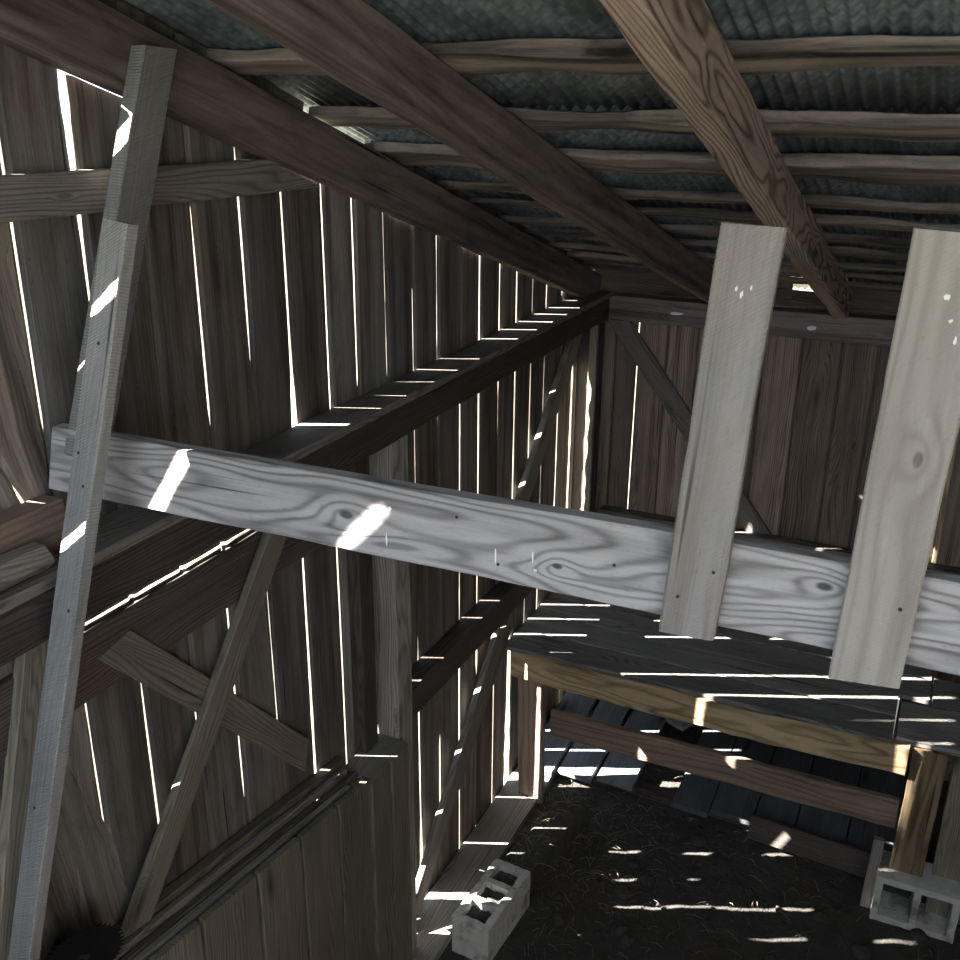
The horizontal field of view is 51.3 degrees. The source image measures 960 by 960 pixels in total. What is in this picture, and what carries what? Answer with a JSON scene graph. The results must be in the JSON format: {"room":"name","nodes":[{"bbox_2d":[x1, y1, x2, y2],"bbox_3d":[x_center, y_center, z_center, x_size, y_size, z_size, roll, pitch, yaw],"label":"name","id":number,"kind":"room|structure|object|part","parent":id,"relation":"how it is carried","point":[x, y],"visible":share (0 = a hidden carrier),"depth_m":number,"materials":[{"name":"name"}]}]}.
{"room":"farm building","nodes":[
{"label":"farm building","id":0,"kind":"room"},
{"bbox_2d":[0,0,577,959],"bbox_3d":[-0.694,0.160,2.841,0.014,4.472,6.123,10,23,23],"label":"wall","id":1,"kind":"structure","parent":0,"point":[419,297],"depth_m":2.83,"materials":[{"name":"brown wood"}]},
{"bbox_2d":[0,639,48,959],"bbox_3d":[-1.038,0.844,2.234,0.032,1.085,0.406,10,23,23],"label":"wooden post","id":2,"kind":"object","parent":1,"relation":"attached to","point":[29,668],"visible":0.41,"depth_m":2.19,"materials":[{"name":"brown wood"}]},
{"bbox_2d":[0,586,55,666],"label":"plate","id":3,"kind":"object","parent":1,"relation":"attached to","point":[25,627],"depth_m":2.03,"materials":[{"name":"brown wood"}]},
{"bbox_2d":[8,218,138,959],"bbox_3d":[-0.889,0.537,2.080,0.570,2.078,0.076,-12,24,-30],"label":"leaning board","id":4,"kind":"object","parent":1,"relation":"attached to","point":[118,240],"visible":1,"depth_m":1.98,"materials":[{"name":"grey wood"}]},
{"bbox_2d":[0,158,320,222],"bbox_3d":[-0.716,-0.709,2.389,0.032,0.089,1.150,10,22,23],"label":"girt","id":5,"kind":"object","parent":1,"relation":"attached to","point":[38,195],"visible":0.8,"depth_m":2.30,"materials":[{"name":"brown wood"}]},
{"bbox_2d":[0,531,322,759],"bbox_3d":[-0.811,0.351,2.605,0.024,0.172,1.700,10,23,23],"label":"girt","id":6,"kind":"object","parent":1,"relation":"attached to","point":[175,609],"visible":0.57,"depth_m":2.60,"materials":[{"name":"brown wood"}]},
{"bbox_2d":[86,518,242,618],"label":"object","id":7,"kind":"object","parent":1,"relation":"attached to","point":[118,576],"depth_m":2.34,"materials":[{"name":"brown wood"}]},
{"bbox_2d":[119,532,286,936],"bbox_3d":[-0.739,0.597,2.785,0.027,0.996,0.866,10,23,23],"label":"brace","id":8,"kind":"object","parent":1,"relation":"attached to","point":[161,852],"visible":0.88,"depth_m":2.75,"materials":[{"name":"brown wood"}]},
{"bbox_2d":[97,629,308,771],"bbox_3d":[-0.741,0.681,2.862,0.008,0.871,0.807,10,23,23],"label":"brace","id":9,"kind":"object","parent":1,"relation":"attached to","point":[131,654],"visible":0.89,"depth_m":2.71,"materials":[{"name":"brown wood"}]},
{"bbox_2d":[101,0,594,270],"bbox_3d":[-0.729,-0.982,2.358,0.024,2.208,6.650,10,23,23],"label":"trim","id":10,"kind":"structure","parent":1,"relation":"attached to","point":[279,93],"depth_m":2.77,"materials":[{"name":"brown wood"}]},
{"bbox_2d":[345,457,377,754],"bbox_3d":[-0.416,0.453,3.513,0.053,1.211,0.088,10,23,23],"label":"stud","id":11,"kind":"object","parent":1,"relation":"attached to","point":[359,565],"visible":0.67,"depth_m":3.54,"materials":[{"name":"brown wood"}]},
{"bbox_2d":[295,299,609,470],"label":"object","id":12,"kind":"structure","parent":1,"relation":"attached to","point":[343,453],"depth_m":3.61,"materials":[{"name":"brown wood"}]},
{"bbox_2d":[0,0,601,296],"bbox_3d":[-0.690,-0.912,2.306,0.069,2.035,6.145,10,23,23],"label":"rafter","id":13,"kind":"object","parent":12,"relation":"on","point":[90,41],"visible":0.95,"depth_m":2.57,"materials":[{"name":"brown wood"}]},
{"bbox_2d":[64,45,176,455],"bbox_3d":[-0.771,-0.468,2.162,0.041,0.878,0.428,10,23,23],"label":"board","id":14,"kind":"object","parent":13,"relation":"attached to","point":[141,123],"visible":0.64,"depth_m":2.12,"materials":[{"name":"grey wood"}]},
{"bbox_2d":[0,290,611,614],"bbox_3d":[-0.237,-0.330,3.498,0.147,0.031,4.035,10,23,23],"label":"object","id":15,"kind":"structure","parent":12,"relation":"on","point":[127,526],"depth_m":3.08,"materials":[{"name":"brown wood"}]},
{"bbox_2d":[0,542,54,591],"bbox_3d":[-1.029,0.234,1.856,0.087,0.059,0.520,11,23,25],"label":"log","id":16,"kind":"object","parent":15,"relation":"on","point":[17,565],"visible":1,"depth_m":2.01,"materials":[{"name":"grey wood"}]},
{"bbox_2d":[0,494,64,554],"bbox_3d":[-1.039,0.170,1.961,0.064,0.111,0.530,10,23,23],"label":"wall block","id":17,"kind":"object","parent":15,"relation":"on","point":[40,519],"visible":0.65,"depth_m":2.10,"materials":[{"name":"brown wood"}]},
{"bbox_2d":[416,611,512,919],"bbox_3d":[-0.089,1.294,4.591,0.036,1.077,1.094,10,23,23],"label":"brace","id":18,"kind":"object","parent":1,"relation":"attached to","point":[506,626],"visible":0.23,"depth_m":4.79,"materials":[{"name":"brown wood"}]},
{"bbox_2d":[412,581,533,717],"bbox_3d":[0.114,0.557,4.723,0.092,0.135,2.015,10,23,23],"label":"girt","id":19,"kind":"object","parent":1,"relation":"attached to","point":[431,672],"visible":0.51,"depth_m":4.27,"materials":[{"name":"brown wood"}]},
{"bbox_2d":[49,423,959,675],"bbox_3d":[0.238,0.137,1.663,2.601,0.150,0.037,9,22,24],"label":"plank","id":20,"kind":"object","parent":1,"relation":"attached to","point":[795,594],"visible":0.86,"depth_m":1.74,"materials":[{"name":"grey wood"}]},
{"bbox_2d":[658,221,788,640],"bbox_3d":[0.356,-0.051,1.497,0.130,0.654,0.030,10,23,23],"label":"board","id":21,"kind":"object","parent":20,"relation":"attached to","point":[749,257],"visible":1,"depth_m":1.47,"materials":[{"name":"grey wood"}]},
{"bbox_2d":[828,225,959,688],"bbox_3d":[0.595,-0.004,1.394,0.105,0.674,0.030,12,23,23],"label":"board","id":22,"kind":"object","parent":20,"relation":"attached to","point":[918,422],"visible":1,"depth_m":1.38,"materials":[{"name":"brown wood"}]},
{"bbox_2d":[944,294,950,299],"bbox_3d":[0.602,-0.236,1.289,0.008,0.008,0.002,12,23,23],"label":"nail","id":23,"kind":"object","parent":22,"relation":"attached to","point":[946,296],"depth_m":1.29,"materials":[{"name":"silver metal"}]},
{"bbox_2d":[515,334,581,501],"bbox_3d":[0.344,-0.341,4.916,0.032,0.833,0.783,10,23,23],"label":"brace","id":24,"kind":"object","parent":1,"relation":"attached to","point":[526,486],"visible":0.87,"depth_m":4.88,"materials":[{"name":"brown wood"}]},
{"bbox_2d":[125,0,959,289],"bbox_3d":[0.868,-0.782,1.649,3.781,2.104,6.730,10,23,23],"label":"corrugated metal roof","id":25,"kind":"structure","parent":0,"point":[917,89],"depth_m":2.28,"materials":[{"name":"grey metal"}]},
{"bbox_2d":[598,0,852,318],"bbox_3d":[0.395,-0.748,1.823,0.077,2.022,6.140,10,23,24],"label":"rafter","id":26,"kind":"object","parent":25,"relation":"attached to","point":[680,43],"visible":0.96,"depth_m":1.98,"materials":[{"name":"brown wood"}]},
{"bbox_2d":[438,703,959,959],"bbox_3d":[0.826,2.522,2.952,3.400,0.035,6.100,10,23,23],"label":"floor","id":27,"kind":"structure","parent":0,"point":[879,937],"depth_m":4.57,"materials":[{"name":"soil"}]},
{"bbox_2d":[79,733,411,959],"bbox_3d":[-0.718,1.668,3.167,0.160,1.421,1.785,10,23,23],"label":"wall","id":28,"kind":"structure","parent":27,"relation":"on","point":[334,883],"depth_m":3.27,"materials":[{"name":"brown wood"}]},
{"bbox_2d":[45,922,123,959],"bbox_3d":[-0.953,1.145,2.405,0.170,0.194,0.105,-2,21,-6],"label":"saw blade","id":29,"kind":"object","parent":28,"relation":"on","point":[101,942],"visible":1,"depth_m":2.40,"materials":[{"name":"metal"}]},
{"bbox_3d":[-0.763,1.145,2.923,0.024,0.032,1.351,10,14,23],"label":"rail","id":30,"kind":"part","parent":28,"relation":"part of","materials":[{"name":"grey wood"}]},
{"bbox_3d":[-0.733,1.170,2.935,0.023,0.042,1.381,10,14,23],"label":"rail","id":31,"kind":"part","parent":28,"relation":"part of","materials":[{"name":"brown wood"}]},
{"bbox_3d":[-0.731,1.190,2.888,0.025,0.051,1.290,10,14,23],"label":"rail","id":32,"kind":"part","parent":28,"relation":"part of","materials":[{"name":"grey wood"}]},
{"bbox_2d":[452,858,530,959],"bbox_3d":[0.053,1.876,4.362,0.180,0.200,0.399,12,23,27],"label":"concrete block","id":33,"kind":"object","parent":27,"relation":"on","point":[479,927],"visible":0.98,"depth_m":4.27,"materials":[{"name":"concrete"}]},
{"bbox_2d":[412,710,593,959],"bbox_3d":[0.070,1.744,4.934,0.206,0.040,2.410,10,23,23],"label":"board","id":34,"kind":"object","parent":27,"relation":"on","point":[488,841],"visible":0.51,"depth_m":4.72,"materials":[{"name":"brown wood"}]},
{"bbox_2d":[369,435,416,952],"bbox_3d":[-0.331,0.917,3.821,0.113,2.295,0.113,10,23,23],"label":"post","id":35,"kind":"object","parent":34,"relation":"on","point":[391,577],"visible":0.34,"depth_m":3.65,"materials":[{"name":"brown wood"}]},
{"bbox_2d":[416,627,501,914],"bbox_3d":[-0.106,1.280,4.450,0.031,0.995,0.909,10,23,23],"label":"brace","id":36,"kind":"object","parent":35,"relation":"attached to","point":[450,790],"visible":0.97,"depth_m":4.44,"materials":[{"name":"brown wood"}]},
{"bbox_2d":[502,795,588,892],"bbox_3d":[0.315,1.751,4.801,0.160,0.155,0.579,14,24,32],"label":"curb timber","id":37,"kind":"object","parent":27,"relation":"on","point":[564,829],"visible":0.85,"depth_m":4.76,"materials":[{"name":"wood"}]},
{"bbox_2d":[563,322,604,696],"bbox_3d":[0.577,0.254,5.636,0.113,2.331,0.102,10,23,23],"label":"post","id":38,"kind":"object","parent":27,"relation":"on","point":[583,350],"visible":0.38,"depth_m":5.38,"materials":[{"name":"brown wood"}]},
{"bbox_2d":[582,324,598,511],"bbox_3d":[0.583,0.280,5.568,0.045,2.331,0.026,10,23,23],"label":"stud","id":39,"kind":"object","parent":38,"relation":"attached to","point":[594,331],"visible":0.47,"depth_m":5.32,"materials":[{"name":"brown wood"}]},
{"bbox_2d":[557,758,846,843],"bbox_3d":[1.173,1.682,5.118,1.950,0.052,0.073,10,23,23],"label":"sleeper","id":40,"kind":"object","parent":27,"relation":"on","point":[657,793],"visible":0.26,"depth_m":5.21,"materials":[{"name":"brown wood"}]},
{"bbox_2d":[545,692,596,777],"bbox_3d":[0.448,1.411,5.621,0.186,0.083,0.719,10,23,24],"label":"floor slat","id":41,"kind":"object","parent":40,"relation":"on","point":[555,748],"visible":0.51,"depth_m":5.58,"materials":[{"name":"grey wood"}]},
{"bbox_2d":[558,700,630,783],"bbox_3d":[0.680,1.409,5.634,0.184,0.084,0.856,10,23,24],"label":"floor slat","id":42,"kind":"object","parent":40,"relation":"on","point":[581,763],"visible":0.45,"depth_m":5.43,"materials":[{"name":"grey wood"}]},
{"bbox_2d":[597,709,666,790],"bbox_3d":[0.878,1.437,5.568,0.199,0.085,0.816,10,23,24],"label":"floor slat","id":43,"kind":"object","parent":40,"relation":"on","point":[620,771],"visible":0.51,"depth_m":5.36,"materials":[{"name":"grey wood"}]},
{"bbox_2d":[671,727,737,817],"bbox_3d":[1.240,1.507,5.391,0.186,0.083,0.851,10,23,24],"label":"floor slat","id":44,"kind":"object","parent":40,"relation":"on","point":[695,794],"visible":0.52,"depth_m":5.18,"materials":[{"name":"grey wood"}]},
{"bbox_2d":[710,737,775,824],"bbox_3d":[1.430,1.532,5.330,0.207,0.084,0.819,10,23,24],"label":"floor slat","id":45,"kind":"object","parent":40,"relation":"on","point":[733,802],"visible":0.45,"depth_m":5.12,"materials":[{"name":"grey wood"}]},
{"bbox_2d":[756,746,813,826],"bbox_3d":[1.597,1.577,5.213,0.194,0.085,0.902,10,23,24],"label":"floor slat","id":46,"kind":"object","parent":40,"relation":"on","point":[774,808],"visible":0.48,"depth_m":5.08,"materials":[{"name":"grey wood"}]},
{"bbox_2d":[796,755,861,842],"bbox_3d":[1.805,1.605,5.142,0.239,0.084,0.861,10,23,24],"label":"floor slat","id":47,"kind":"object","parent":40,"relation":"on","point":[825,823],"visible":0.4,"depth_m":4.99,"materials":[{"name":"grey wood"}]},
{"bbox_2d":[847,758,908,851],"bbox_3d":[2.021,1.636,5.069,0.217,0.084,0.819,10,23,24],"label":"floor slat","id":48,"kind":"object","parent":40,"relation":"on","point":[861,835],"visible":0.49,"depth_m":4.95,"materials":[{"name":"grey wood"}]},
{"bbox_2d":[472,729,959,959],"bbox_3d":[1.309,1.828,4.491,2.493,0.196,2.385,10,23,23],"label":"litter","id":49,"kind":"object","parent":27,"relation":"on","point":[612,912],"visible":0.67,"depth_m":4.66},
{"bbox_2d":[747,813,870,877],"bbox_3d":[1.585,1.741,4.745,0.611,0.123,0.062,12,23,27],"label":"plank","id":50,"kind":"object","parent":49,"relation":"on","point":[848,858],"visible":0.88,"depth_m":4.74,"materials":[{"name":"brown wood"}]},
{"bbox_2d":[505,592,959,924],"bbox_3d":[1.385,1.232,5.093,2.288,0.906,1.140,10,23,23],"label":"wooden workbench","id":51,"kind":"object","parent":27,"relation":"on","point":[773,691],"visible":0.7,"depth_m":4.62,"materials":[{"name":"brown wood"}]},
{"bbox_3d":[0.262,1.320,5.075,0.138,0.732,0.034,8,22,24],"label":"post","id":52,"kind":"part","parent":51,"relation":"part of","materials":[{"name":"brown wood"}]},
{"bbox_3d":[0.984,1.045,4.587,1.817,0.164,0.059,10,23,23],"label":"rail","id":53,"kind":"part","parent":51,"relation":"part of","materials":[{"name":"brown wood"}]},
{"bbox_3d":[1.096,1.340,4.710,1.625,0.151,0.039,9,23,23],"label":"rail","id":54,"kind":"part","parent":51,"relation":"part of","materials":[{"name":"brown wood"}]},
{"bbox_3d":[1.881,1.425,4.294,0.138,0.632,0.036,11,23,23],"label":"post","id":55,"kind":"part","parent":51,"relation":"part of","materials":[{"name":"brown wood"}]},
{"bbox_3d":[2.059,1.552,4.306,0.154,0.874,0.033,10,23,23],"label":"post","id":56,"kind":"part","parent":51,"relation":"part of","materials":[{"name":"brown wood"}]},
{"bbox_2d":[596,699,909,782],"bbox_3d":[1.502,1.437,5.686,1.880,0.072,0.072,10,23,23],"label":"sleeper","id":57,"kind":"object","parent":27,"relation":"on","point":[698,727],"visible":0.02,"depth_m":5.76,"materials":[{"name":"brown wood"}]},
{"bbox_2d":[666,718,692,730],"bbox_3d":[1.192,1.351,5.728,0.244,0.044,0.120,-16,27,-38],"label":"floor slat","id":58,"kind":"object","parent":57,"relation":"on","point":[680,725],"visible":0.26,"depth_m":5.65,"materials":[{"name":"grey wood"}]},
{"bbox_2d":[859,836,884,908],"bbox_3d":[1.752,1.755,4.468,0.048,0.375,0.024,11,23,23],"label":"stake","id":59,"kind":"object","parent":27,"relation":"on","point":[874,862],"visible":0.93,"depth_m":4.46,"materials":[{"name":"grey wood"}]},
{"bbox_2d":[869,849,959,943],"bbox_3d":[1.933,1.842,4.436,0.345,0.244,0.195,10,23,23],"label":"concrete block","id":60,"kind":"object","parent":27,"relation":"on","point":[893,888],"visible":0.79,"depth_m":4.38,"materials":[{"name":"concrete"}]},
{"bbox_2d":[595,269,959,781],"bbox_3d":[2.150,0.333,5.086,3.418,2.602,0.036,10,23,23],"label":"wall","id":61,"kind":"structure","parent":0,"point":[818,402],"depth_m":5.18,"materials":[{"name":"brown wood"}]},
{"bbox_2d":[609,292,707,327],"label":"plate","id":62,"kind":"object","parent":61,"relation":"attached to","point":[642,308],"depth_m":5.12,"materials":[{"name":"brown wood"}]},
{"bbox_2d":[204,0,712,302],"bbox_3d":[-0.175,-0.849,2.082,0.079,2.027,6.164,11,23,25],"label":"rafter","id":63,"kind":"object","parent":62,"relation":"on","point":[351,42],"visible":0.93,"depth_m":2.25,"materials":[{"name":"brown wood"}]},
{"bbox_2d":[584,261,902,291],"bbox_3d":[2.127,-0.834,4.457,3.496,0.060,0.106,10,23,23],"label":"batten","id":64,"kind":"object","parent":63,"relation":"on","point":[590,264],"visible":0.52,"depth_m":4.74,"materials":[{"name":"brown wood"}]},
{"bbox_3d":[2.305,-0.416,0.988,0.088,0.140,6.386,10,6,23],"label":"rafter","id":65,"kind":"object","parent":62,"relation":"on","visible":0},
{"bbox_2d":[206,35,959,74],"bbox_3d":[0.934,-0.754,1.758,3.496,0.074,0.128,10,23,24],"label":"batten","id":66,"kind":"object","parent":65,"relation":"on","point":[616,56],"visible":0.67,"depth_m":2.01,"materials":[{"name":"brown wood"}]},
{"bbox_2d":[308,106,959,141],"bbox_3d":[1.121,-0.768,2.179,3.496,0.076,0.131,10,23,23],"label":"batten","id":67,"kind":"object","parent":65,"relation":"on","point":[907,127],"visible":0.63,"depth_m":2.40,"materials":[{"name":"brown wood"}]},
{"bbox_2d":[373,142,959,186],"bbox_3d":[1.274,-0.776,2.528,3.497,0.091,0.192,10,23,24],"label":"batten","id":68,"kind":"object","parent":65,"relation":"on","point":[878,169],"visible":0.64,"depth_m":2.74,"materials":[{"name":"brown wood"}]},
{"bbox_2d":[437,180,959,214],"bbox_3d":[1.447,-0.789,2.919,3.496,0.054,0.084,10,23,23],"label":"batten","id":69,"kind":"object","parent":65,"relation":"on","point":[697,196],"visible":0.74,"depth_m":3.17,"materials":[{"name":"brown wood"}]},
{"bbox_2d":[500,215,910,248],"bbox_3d":[1.684,-0.805,3.455,3.496,0.057,0.093,10,23,23],"label":"batten","id":70,"kind":"object","parent":65,"relation":"on","point":[687,229],"visible":0.48,"depth_m":3.78,"materials":[{"name":"brown wood"}]},
{"bbox_2d":[469,197,959,231],"bbox_3d":[1.557,-0.797,3.168,3.496,0.063,0.114,10,23,24],"label":"batten","id":71,"kind":"object","parent":65,"relation":"on","point":[868,222],"visible":0.66,"depth_m":3.44,"materials":[{"name":"brown wood"}]},
{"bbox_2d":[525,229,908,261],"bbox_3d":[1.795,-0.813,3.706,3.496,0.058,0.090,10,23,23],"label":"batten","id":72,"kind":"object","parent":65,"relation":"on","point":[837,251],"visible":0.41,"depth_m":4.03,"materials":[{"name":"brown wood"}]},
{"bbox_2d":[548,242,906,271],"bbox_3d":[1.914,-0.820,3.975,3.496,0.054,0.090,10,23,23],"label":"batten","id":73,"kind":"object","parent":65,"relation":"on","point":[556,245],"visible":0.41,"depth_m":4.33,"materials":[{"name":"brown wood"}]},
{"bbox_2d":[566,251,904,282],"bbox_3d":[2.022,-0.827,4.221,3.496,0.062,0.093,10,23,23],"label":"batten","id":74,"kind":"object","parent":65,"relation":"on","point":[576,255],"visible":0.41,"depth_m":4.61,"materials":[{"name":"brown wood"}]},
{"bbox_2d":[607,319,770,533],"bbox_3d":[1.112,-0.288,5.332,0.977,1.078,0.028,10,23,23],"label":"brace","id":75,"kind":"object","parent":61,"relation":"attached to","point":[627,333],"visible":0.65,"depth_m":5.32,"materials":[{"name":"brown wood"}]},
{"bbox_2d":[599,505,959,574],"bbox_3d":[2.168,0.453,5.053,3.265,0.093,0.077,10,23,23],"label":"girt","id":76,"kind":"object","parent":61,"relation":"attached to","point":[608,510],"visible":0.32,"depth_m":5.30,"materials":[{"name":"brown wood"}]},
{"bbox_2d":[768,306,896,346],"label":"plate","id":77,"kind":"object","parent":61,"relation":"attached to","point":[857,328],"depth_m":4.78,"materials":[{"name":"brown wood"}]},
{"bbox_2d":[932,425,959,563],"bbox_3d":[2.275,-0.091,4.826,0.026,1.080,0.024,9,22,24],"label":"strip","id":78,"kind":"object","parent":61,"relation":"attached to","point":[942,513],"visible":0.71,"depth_m":4.90,"materials":[{"name":"brown wood"}]},
{"label":"outside","id":79,"kind":"structure","parent":0,"visible":0},
{"bbox_2d":[3,169,899,898],"bbox_3d":[-1.585,2.963,1.908,80.000,0.001,80.000,10,23,23],"label":"ground","id":80,"kind":"structure","parent":79,"point":[293,413],"depth_m":8.17,"materials":[{"name":"white"}]}
]}

